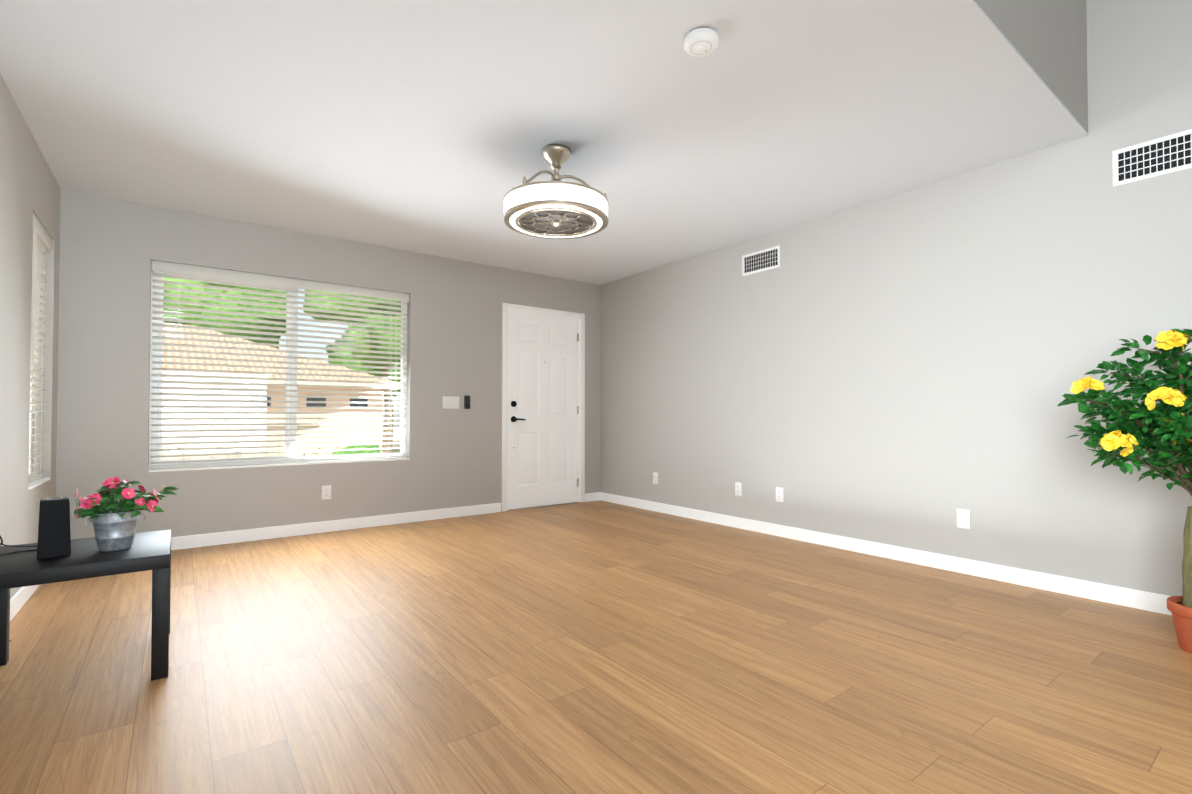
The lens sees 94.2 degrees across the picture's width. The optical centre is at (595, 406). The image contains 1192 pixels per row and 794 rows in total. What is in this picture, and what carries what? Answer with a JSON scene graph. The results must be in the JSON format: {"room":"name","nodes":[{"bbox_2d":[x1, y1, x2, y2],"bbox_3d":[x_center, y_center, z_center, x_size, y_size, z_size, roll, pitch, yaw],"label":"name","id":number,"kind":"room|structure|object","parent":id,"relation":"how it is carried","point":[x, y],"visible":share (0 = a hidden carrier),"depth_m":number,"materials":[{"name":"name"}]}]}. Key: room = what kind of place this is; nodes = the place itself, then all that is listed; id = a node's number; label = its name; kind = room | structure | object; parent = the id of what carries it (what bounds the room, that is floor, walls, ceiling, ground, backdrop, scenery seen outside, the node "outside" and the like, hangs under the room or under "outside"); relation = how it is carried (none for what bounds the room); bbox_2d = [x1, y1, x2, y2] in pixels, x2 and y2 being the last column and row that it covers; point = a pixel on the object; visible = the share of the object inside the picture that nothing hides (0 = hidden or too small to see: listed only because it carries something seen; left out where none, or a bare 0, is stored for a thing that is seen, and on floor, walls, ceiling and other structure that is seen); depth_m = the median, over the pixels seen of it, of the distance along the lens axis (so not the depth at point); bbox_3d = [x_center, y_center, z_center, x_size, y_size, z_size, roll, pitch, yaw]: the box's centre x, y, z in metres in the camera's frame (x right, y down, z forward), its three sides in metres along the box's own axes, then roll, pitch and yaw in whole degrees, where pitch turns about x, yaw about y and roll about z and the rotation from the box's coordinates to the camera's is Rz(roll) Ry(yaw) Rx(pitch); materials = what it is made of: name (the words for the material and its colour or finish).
{"room":"living room","nodes":[
{"label":"living room","id":0,"kind":"room"},
{"bbox_2d":[0,73,60,598],"bbox_3d":[-1.398,-1.128,0.705,0.150,4.200,7.200,1,-1,-37],"label":"wall","id":1,"kind":"structure","parent":0,"point":[29,187],"depth_m":2.79,"materials":[{"name":"paint"}]},
{"bbox_2d":[10,585,38,620],"bbox_3d":[-1.333,0.927,0.722,0.012,0.090,7.200,1,-1,-37],"label":"baseboard","id":2,"kind":"structure","parent":1,"relation":"attached to","point":[20,598],"depth_m":2.75,"materials":[{"name":"white wood"}]},
{"bbox_2d":[28,368,49,490],"bbox_3d":[-3.249,-0.300,3.154,0.139,1.500,0.640,1,-1,-37],"label":"window","id":3,"kind":"structure","parent":1,"relation":"in","point":[35,483],"depth_m":3.36,"materials":[{"name":"white"}]},
{"bbox_2d":[29,214,51,482],"bbox_3d":[-3.224,-0.309,3.173,0.079,1.478,0.632,1,-1,-37],"label":"window blind","id":4,"kind":"object","parent":3,"relation":"attached to","point":[41,240],"visible":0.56,"depth_m":3.27,"materials":[{"name":"white plastic"}]},
{"bbox_2d":[56,189,599,538],"bbox_3d":[-1.773,-0.331,5.013,4.753,2.740,0.150,1,-1,-37],"label":"wall","id":5,"kind":"structure","parent":0,"point":[111,249],"depth_m":4.37,"materials":[{"name":"paint"}]},
{"bbox_2d":[148,271,408,471],"bbox_3d":[-2.448,-0.279,4.498,1.830,1.500,0.139,1,-1,-37],"label":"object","id":6,"kind":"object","parent":5,"relation":"in","point":[155,453],"depth_m":4.37,"materials":[{"name":"white plastic"}]},
{"bbox_2d":[150,260,409,468],"bbox_3d":[-2.429,-0.288,4.473,1.822,1.478,0.079,1,-1,-37],"label":"window blind","id":7,"kind":"object","parent":6,"relation":"attached to","point":[186,269],"visible":0.9,"depth_m":4.39,"materials":[{"name":"white plastic"}]},
{"bbox_2d":[322,485,330,499],"bbox_3d":[-2.218,0.707,4.562,0.070,0.115,0.008,1,-1,-37],"label":"electrical outlet","id":8,"kind":"object","parent":5,"relation":"attached to","point":[326,491],"visible":1,"depth_m":4.56,"materials":[{"name":"white plastic"}]},
{"bbox_2d":[171,503,500,549],"bbox_3d":[-2.224,0.987,4.551,3.201,0.090,0.012,1,-1,-37],"label":"baseboard","id":9,"kind":"structure","parent":5,"relation":"attached to","point":[203,540],"depth_m":4.53,"materials":[{"name":"white wood"}]},
{"bbox_2d":[442,396,458,408],"bbox_3d":[-1.364,-0.038,5.216,0.166,0.116,0.012,1,-1,-37],"label":"switch plate","id":10,"kind":"object","parent":5,"relation":"attached to","point":[450,402],"visible":1,"depth_m":5.21,"materials":[{"name":"white plastic"}]},
{"bbox_2d":[464,395,469,408],"bbox_3d":[-1.232,-0.042,5.307,0.056,0.128,0.025,1,-1,-37],"label":"door chime","id":11,"kind":"object","parent":5,"relation":"attached to","point":[466,402],"visible":1,"depth_m":5.29,"materials":[{"name":"black plastic"}]},
{"bbox_2d":[508,311,578,509],"bbox_3d":[-0.539,0.039,5.853,0.878,2.007,0.101,1,-1,-37],"label":"door","id":12,"kind":"structure","parent":5,"relation":"in","point":[543,409],"depth_m":5.84,"materials":[{"name":"white wood"}]},
{"bbox_2d":[502,303,584,511],"bbox_3d":[-0.577,0.009,5.900,1.014,2.087,0.166,1,-1,-37],"label":"door frame","id":13,"kind":"structure","parent":5,"relation":"attached to","point":[579,317],"depth_m":5.84,"materials":[{"name":"white wood"}]},
{"bbox_2d":[585,492,599,501],"bbox_3d":[-0.034,1.012,6.203,0.218,0.090,0.012,1,-1,-37],"label":"baseboard","id":14,"kind":"structure","parent":5,"relation":"attached to","point":[589,497],"depth_m":6.19,"materials":[{"name":"white wood"}]},
{"bbox_2d":[0,0,1087,284],"bbox_3d":[-0.453,-1.434,3.279,4.453,0.012,4.236,1,-1,-37],"label":"ceiling","id":15,"kind":"structure","parent":0,"point":[428,126],"depth_m":2.69,"materials":[{"name":"paint"}]},
{"bbox_2d":[503,144,607,238],"bbox_3d":[-0.222,-1.217,3.096,0.582,0.428,0.582,1,-1,-37],"label":"ceiling fan light","id":16,"kind":"object","parent":15,"relation":"hanging from","point":[555,207],"visible":1,"depth_m":2.97,"materials":[{"name":"silver metal"}]},
{"bbox_2d":[684,28,718,56],"bbox_3d":[0.413,-1.424,2.175,0.136,0.043,0.136,1,-1,-37],"label":"smoke detector","id":17,"kind":"object","parent":15,"relation":"attached to","point":[698,42],"visible":1,"depth_m":2.15,"materials":[{"name":"white plastic"}]},
{"bbox_2d":[0,500,1191,793],"bbox_3d":[0.485,1.042,1.997,4.753,0.100,7.350,1,-1,-37],"label":"floor","id":18,"kind":"structure","parent":0,"point":[600,646],"depth_m":2.06,"materials":[{"name":"brown wood"}]},
{"bbox_2d":[0,536,36,641],"bbox_3d":[-2.254,0.725,2.196,0.267,0.543,0.544,1,-1,-37],"label":"cord","id":19,"kind":"object","parent":18,"relation":"on","point":[1,543],"visible":0.58,"depth_m":2.08,"materials":[{"name":"black plastic"}]},
{"bbox_2d":[0,530,170,680],"bbox_3d":[-1.954,0.769,2.091,0.550,0.450,0.550,1,-1,-37],"label":"table","id":20,"kind":"object","parent":18,"relation":"on","point":[87,558],"visible":1,"depth_m":2.02,"materials":[{"name":"black wood"}]},
{"bbox_2d":[37,496,70,559],"bbox_3d":[-1.966,0.436,2.012,0.088,0.210,0.088,-1,-1,45],"label":"speaker","id":21,"kind":"object","parent":20,"relation":"on","point":[54,537],"visible":1,"depth_m":1.99},
{"bbox_2d":[74,477,177,551],"bbox_3d":[-1.796,0.405,2.131,0.307,0.278,0.330,1,-1,-37],"label":"flower pot","id":22,"kind":"object","parent":20,"relation":"on","point":[114,525],"visible":1,"depth_m":2.08,"materials":[{"name":"metal"}]},
{"bbox_2d":[1058,329,1191,653],"bbox_3d":[2.386,0.335,2.266,0.812,1.322,0.672,1,-1,-37],"label":"potted tree","id":23,"kind":"object","parent":18,"relation":"on","point":[1165,424],"visible":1,"depth_m":2.26,"materials":[{"name":"green plant"}]},
{"bbox_2d":[600,0,1191,595],"bbox_3d":[2.277,-1.085,3.476,0.150,4.200,7.200,1,-1,-37],"label":"wall","id":24,"kind":"structure","parent":0,"point":[908,368],"depth_m":3.44,"materials":[{"name":"paint"}]},
{"bbox_2d":[653,472,657,483],"bbox_3d":[0.595,0.717,5.549,0.008,0.115,0.070,1,-1,-37],"label":"electrical outlet","id":25,"kind":"object","parent":24,"relation":"attached to","point":[655,477],"visible":1,"depth_m":5.54,"materials":[{"name":"white plastic"}]},
{"bbox_2d":[735,482,741,495],"bbox_3d":[1.215,0.705,4.726,0.008,0.115,0.070,1,-1,-37],"label":"electrical outlet","id":26,"kind":"object","parent":24,"relation":"attached to","point":[738,488],"visible":1,"depth_m":4.72,"materials":[{"name":"white plastic"}]},
{"bbox_2d":[742,245,779,275],"bbox_3d":[1.357,-1.198,4.569,0.007,0.175,0.370,1,-1,-37],"label":"air vent","id":27,"kind":"object","parent":24,"relation":"in","point":[761,260],"visible":1,"depth_m":4.56,"materials":[{"name":"white plastic"}]},
{"bbox_2d":[776,487,783,501],"bbox_3d":[1.458,0.700,4.404,0.008,0.115,0.070,1,-1,-37],"label":"electrical outlet","id":28,"kind":"object","parent":24,"relation":"attached to","point":[779,494],"visible":1,"depth_m":4.40,"materials":[{"name":"white plastic"}]},
{"bbox_2d":[600,492,1171,615],"bbox_3d":[2.213,0.969,3.396,0.012,0.090,7.200,1,-1,-37],"label":"baseboard","id":29,"kind":"structure","parent":24,"relation":"attached to","point":[1139,599],"depth_m":3.47,"materials":[{"name":"white wood"}]},
{"bbox_2d":[957,509,969,528],"bbox_3d":[2.235,0.684,3.373,0.008,0.115,0.070,1,-1,-37],"label":"electrical outlet","id":30,"kind":"object","parent":24,"relation":"attached to","point":[963,518],"visible":1,"depth_m":3.37,"materials":[{"name":"white plastic"}]},
{"bbox_2d":[1112,129,1191,186],"bbox_3d":[2.919,-1.225,2.497,0.007,0.185,0.880,1,-1,-37],"label":"air vent","id":31,"kind":"object","parent":24,"relation":"in","point":[1168,154],"visible":1,"depth_m":2.73,"materials":[{"name":"white plastic"}]},
{"bbox_2d":[974,0,1087,131],"bbox_3d":[0.777,-2.339,1.662,4.453,1.748,0.150,1,-1,-37],"label":"wall","id":32,"kind":"structure","parent":0,"point":[1047,39],"depth_m":2.58,"materials":[{"name":"paint"}]},
{"label":"outside","id":33,"kind":"structure","parent":0,"visible":0},
{"bbox_2d":[382,429,399,454],"bbox_3d":[-12.691,2.046,24.832,90.000,0.200,85.000,1,-1,-37],"label":"ground","id":34,"kind":"structure","parent":33,"point":[396,445],"depth_m":29.46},
{"bbox_2d":[162,419,340,460],"bbox_3d":[-4.805,0.769,0.523,11.540,1.600,14.660,1,-1,-37],"label":"fence","id":35,"kind":"object","parent":34,"relation":"on","point":[166,434],"depth_m":8.80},
{"bbox_2d":[176,433,380,459],"bbox_3d":[-4.055,1.041,8.290,7.794,1.529,7.284,1,-1,-37],"label":"shrub","id":36,"kind":"object","parent":34,"relation":"on","point":[356,451],"depth_m":8.22,"materials":[{"name":"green plant"}]},
{"bbox_2d":[162,323,399,452],"bbox_3d":[-13.482,-0.265,13.874,14.400,4.082,8.900,1,-1,-37],"label":"house","id":37,"kind":"structure","parent":34,"relation":"on","point":[263,387],"depth_m":13.53,"materials":[{"name":"beige"}]},
{"bbox_2d":[163,278,400,454],"bbox_3d":[-10.658,-2.746,18.459,27.974,9.227,18.558,1,-1,-37],"label":"tree","id":38,"kind":"object","parent":34,"relation":"on","point":[283,331],"depth_m":21.72,"materials":[{"name":"green plant"}]}
]}

